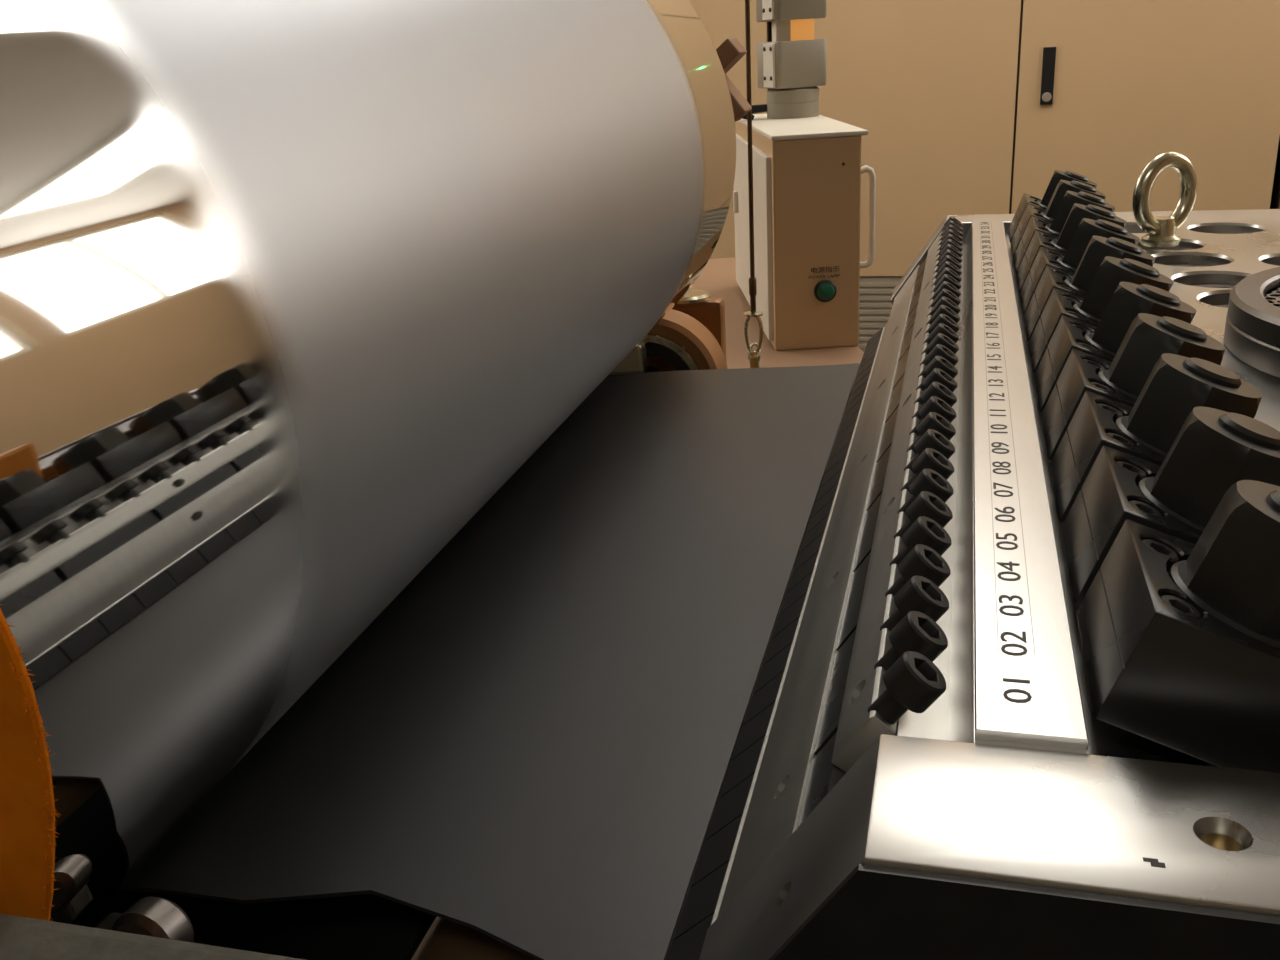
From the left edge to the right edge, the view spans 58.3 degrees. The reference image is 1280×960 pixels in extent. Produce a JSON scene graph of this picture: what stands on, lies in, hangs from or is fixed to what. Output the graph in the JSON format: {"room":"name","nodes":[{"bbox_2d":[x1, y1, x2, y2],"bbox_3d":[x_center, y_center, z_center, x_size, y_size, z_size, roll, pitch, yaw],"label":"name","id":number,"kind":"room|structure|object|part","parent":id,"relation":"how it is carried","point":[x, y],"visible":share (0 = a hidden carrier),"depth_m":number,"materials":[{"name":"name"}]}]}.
{"room":"factory floor","nodes":[
{"label":"factory floor","id":0,"kind":"room"},
{"bbox_2d":[411,721,743,958],"bbox_3d":[0.108,0.764,1.665,6.840,0.120,7.940,2,22,15],"label":"floor","id":1,"kind":"structure","parent":0,"point":[743,721],"depth_m":1.86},
{"bbox_2d":[688,0,771,258],"bbox_3d":[-0.292,-1.820,4.695,1.730,2.600,0.584,2,22,15],"label":"wall","id":2,"kind":"structure","parent":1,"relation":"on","point":[722,20],"depth_m":4.26,"materials":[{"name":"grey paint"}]},
{"bbox_2d":[690,257,863,718],"bbox_3d":[-0.144,-0.053,2.744,1.170,0.670,1.350,-4,21,0],"label":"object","id":3,"kind":"structure","parent":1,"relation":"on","point":[718,277],"depth_m":2.34,"materials":[{"name":"beige paint"}]},
{"bbox_3d":[-0.162,-0.354,2.629,1.170,0.025,1.350,-4,21,0],"label":"plate","id":4,"kind":"part","parent":3,"relation":"part of","materials":[{"name":"beige paint"}]},
{"bbox_2d":[733,0,875,350],"bbox_3d":[0.326,-0.802,2.400,0.226,0.918,0.682,-4,21,0],"label":"control box","id":5,"kind":"object","parent":3,"relation":"on","point":[807,169],"visible":0.98,"depth_m":2.23,"materials":[{"name":"off white paint"},{"name":"tan paint"}]},
{"bbox_3d":[0.243,-0.551,2.507,0.012,0.353,0.625,-4,21,0],"label":"door","id":6,"kind":"part","parent":5,"relation":"part of","materials":[{"name":"white paint"}]},
{"bbox_3d":[0.350,-0.971,2.479,0.050,0.120,0.006,-4,21,0],"label":"amber panel","id":7,"kind":"part","parent":5,"relation":"part of","materials":[{"name":"orange plastic"}]},
{"bbox_3d":[0.323,-0.753,2.428,0.180,0.009,0.664,-4,21,0],"label":"lid","id":8,"kind":"part","parent":5,"relation":"part of","materials":[{"name":"white paint"}]},
{"bbox_3d":[0.435,-0.511,2.233,0.044,0.198,0.013,-3,21,0],"label":"handle","id":9,"kind":"part","parent":5,"relation":"part of","materials":[{"name":"white paint"}]},
{"bbox_2d":[794,405,846,565],"bbox_3d":[0.038,0.267,1.788,0.620,0.730,0.280,2,22,15],"label":"cross beam","id":10,"kind":"structure","parent":1,"relation":"on","point":[846,405],"depth_m":1.52,"materials":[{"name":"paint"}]},
{"bbox_2d":[605,289,726,378],"bbox_3d":[0.024,-0.129,1.429,0.174,0.265,0.199,2,22,15],"label":"housing","id":11,"kind":"object","parent":10,"relation":"on","point":[692,335],"visible":0.23,"depth_m":1.36,"materials":[{"name":"metal"}]},
{"bbox_3d":[0.039,-0.131,1.502,0.150,0.215,0.030,2,22,15],"label":"plate","id":12,"kind":"part","parent":11,"relation":"part of","materials":[{"name":"orange metal"}]},
{"bbox_2d":[814,0,1279,352],"bbox_3d":[1.396,-1.744,4.230,1.735,2.600,0.599,2,22,15],"label":"tall cabinet","id":13,"kind":"object","parent":1,"relation":"on","point":[966,107],"visible":0.51,"depth_m":4.06,"materials":[{"name":"beige metal"}]},
{"bbox_3d":[0.897,-1.833,4.035,0.860,2.240,0.024,2,22,15],"label":"door","id":14,"kind":"part","parent":13,"relation":"part of","materials":[{"name":"beige metal"}]},
{"bbox_3d":[1.431,-1.418,4.028,0.042,0.190,0.014,2,22,15],"label":"handle","id":15,"kind":"part","parent":13,"relation":"part of","materials":[{"name":"black plastic"}]},
{"bbox_3d":[1.734,-1.797,3.808,0.859,2.240,0.024,2,22,15],"label":"door","id":16,"kind":"part","parent":13,"relation":"part of","materials":[{"name":"beige metal"}]},
{"bbox_2d":[1270,137,1279,208],"bbox_3d":[3.001,-1.678,3.802,1.540,2.600,0.584,2,22,15],"label":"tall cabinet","id":17,"kind":"object","parent":1,"relation":"on","point":[1275,197],"visible":0.02,"depth_m":4.04,"materials":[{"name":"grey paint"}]},
{"bbox_3d":[0.469,0.555,0.887,0.324,0.782,0.936,2,22,15],"label":"pedestal","id":18,"kind":"object","parent":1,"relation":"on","visible":0},
{"bbox_2d":[666,152,1279,959],"bbox_3d":[0.363,0.017,0.707,0.496,0.362,1.006,2,22,15],"label":"ink fountain unit","id":19,"kind":"object","parent":18,"relation":"on","point":[1016,695],"visible":0.99,"depth_m":0.36,"materials":[{"name":"metal"}]},
{"bbox_3d":[0.139,-0.016,0.703,0.034,0.045,0.796,2,22,15],"label":"lip plate","id":20,"kind":"part","parent":19,"relation":"part of","materials":[{"name":"metal"}]},
{"bbox_3d":[0.179,-0.076,0.734,0.019,0.023,0.875,2,22,15],"label":"lip plate","id":21,"kind":"part","parent":19,"relation":"part of","materials":[{"name":"metal"}]},
{"bbox_3d":[0.250,0.221,0.293,0.481,0.288,0.052,2,22,15],"label":"plate","id":22,"kind":"part","parent":19,"relation":"part of","materials":[{"name":"metal"}]},
{"bbox_3d":[0.496,-0.118,1.147,0.481,0.288,0.052,2,22,15],"label":"plate","id":23,"kind":"part","parent":19,"relation":"part of","materials":[{"name":"metal"}]},
{"bbox_2d":[1224,267,1279,377],"bbox_3d":[0.455,-0.082,0.610,0.256,0.029,0.256,-6,21,-6],"label":"flange","id":24,"kind":"object","parent":19,"relation":"on","point":[1252,325],"visible":1,"depth_m":0.62,"materials":[{"name":"metal"}]},
{"bbox_3d":[0.454,-0.088,0.608,0.224,0.005,0.224,2,22,15],"label":"perforated plate","id":25,"kind":"part","parent":24,"relation":"part of","materials":[{"name":"metal"}]},
{"bbox_3d":[-0.076,0.097,1.494,0.288,1.268,0.108,2,22,15],"label":"stand","id":26,"kind":"object","parent":1,"relation":"on","visible":0},
{"bbox_2d":[716,38,751,121],"bbox_3d":[0.016,-0.490,1.332,0.220,0.153,0.050,2,22,15],"label":"bracket","id":27,"kind":"object","parent":26,"relation":"attached to","point":[731,50],"visible":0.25,"depth_m":1.30,"materials":[{"name":"beige paint"}]},
{"bbox_3d":[0.070,-0.460,1.329,0.103,0.093,0.050,2,22,15],"label":"lever","id":28,"kind":"part","parent":27,"relation":"part of","materials":[{"name":"beige paint"}]},
{"bbox_3d":[0.062,-0.489,1.320,0.124,0.152,0.050,2,22,15],"label":"lever","id":29,"kind":"part","parent":27,"relation":"part of","materials":[{"name":"beige paint"}]},
{"bbox_3d":[-0.384,0.521,0.426,0.288,1.268,0.086,2,22,15],"label":"stand","id":30,"kind":"object","parent":1,"relation":"on","visible":0},
{"bbox_2d":[0,0,735,925],"bbox_3d":[-0.232,-0.164,0.761,0.434,0.434,1.084,3,23,15],"label":"roller","id":31,"kind":"object","parent":30,"relation":"attached to","point":[291,291],"visible":0.98,"depth_m":0.40,"materials":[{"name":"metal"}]},
{"bbox_2d":[0,604,60,920],"bbox_3d":[-0.198,0.079,0.261,0.120,0.132,0.054,2,22,15],"label":"disc","id":32,"kind":"object","parent":31,"relation":"attached to","point":[27,806],"visible":0.88,"depth_m":0.27,"materials":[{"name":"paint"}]},
{"bbox_2d":[0,914,304,959],"bbox_3d":[-0.150,0.131,0.244,0.209,0.040,0.072,2,22,15],"label":"frame","id":33,"kind":"object","parent":32,"relation":"attached to","point":[21,938],"visible":1,"depth_m":0.26,"materials":[{"name":"grey metal"}]},
{"bbox_2d":[94,896,193,942],"bbox_3d":[-0.161,0.157,0.374,0.037,0.050,0.017,2,22,15],"label":"guide","id":34,"kind":"object","parent":31,"relation":"on","point":[159,917],"visible":0.61,"depth_m":0.36,"materials":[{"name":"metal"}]},
{"bbox_3d":[-0.169,0.162,0.382,0.018,0.036,0.011,2,22,15],"label":"guide arm","id":35,"kind":"part","parent":34,"relation":"part of","materials":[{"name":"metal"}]},
{"bbox_2d":[82,889,436,959],"bbox_3d":[-0.156,0.258,0.492,0.146,0.166,0.202,2,22,15],"label":"guard","id":36,"kind":"object","parent":31,"relation":"attached to","point":[366,926],"visible":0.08,"depth_m":0.46,"materials":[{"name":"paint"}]},
{"bbox_2d":[411,917,535,959],"bbox_3d":[-0.033,0.172,0.554,0.072,0.072,0.416,2,22,15],"label":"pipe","id":37,"kind":"object","parent":31,"relation":"attached to","point":[445,939],"visible":0.02,"depth_m":0.44,"materials":[{"name":"brown metal"}]},
{"bbox_2d":[117,363,859,959],"bbox_3d":[-0.153,0.019,0.762,0.525,0.111,0.746,2,22,15],"label":"plate","id":38,"kind":"object","parent":31,"relation":"attached to","point":[529,748],"visible":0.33,"depth_m":0.54,"materials":[{"name":"grey metal"}]},
{"bbox_3d":[-0.078,-2.334,0.488,6.840,0.120,7.940,2,22,15],"label":"ceiling","id":39,"kind":"structure","parent":0,"visible":0},
{"bbox_2d":[744,0,762,367],"bbox_3d":[0.103,-1.222,1.268,0.028,2.530,0.028,-10,22,-16],"label":"rope","id":40,"kind":"object","parent":39,"relation":"hanging from","point":[753,356],"visible":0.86,"depth_m":1.60,"materials":[{"name":"black fabric"}]},
{"bbox_2d":[744,311,762,316],"bbox_3d":[0.162,-0.238,1.641,0.028,0.006,0.028,2,22,15],"label":"washer","id":41,"kind":"object","parent":40,"relation":"in","point":[749,313],"depth_m":1.63,"materials":[{"name":"metal"}]}
]}

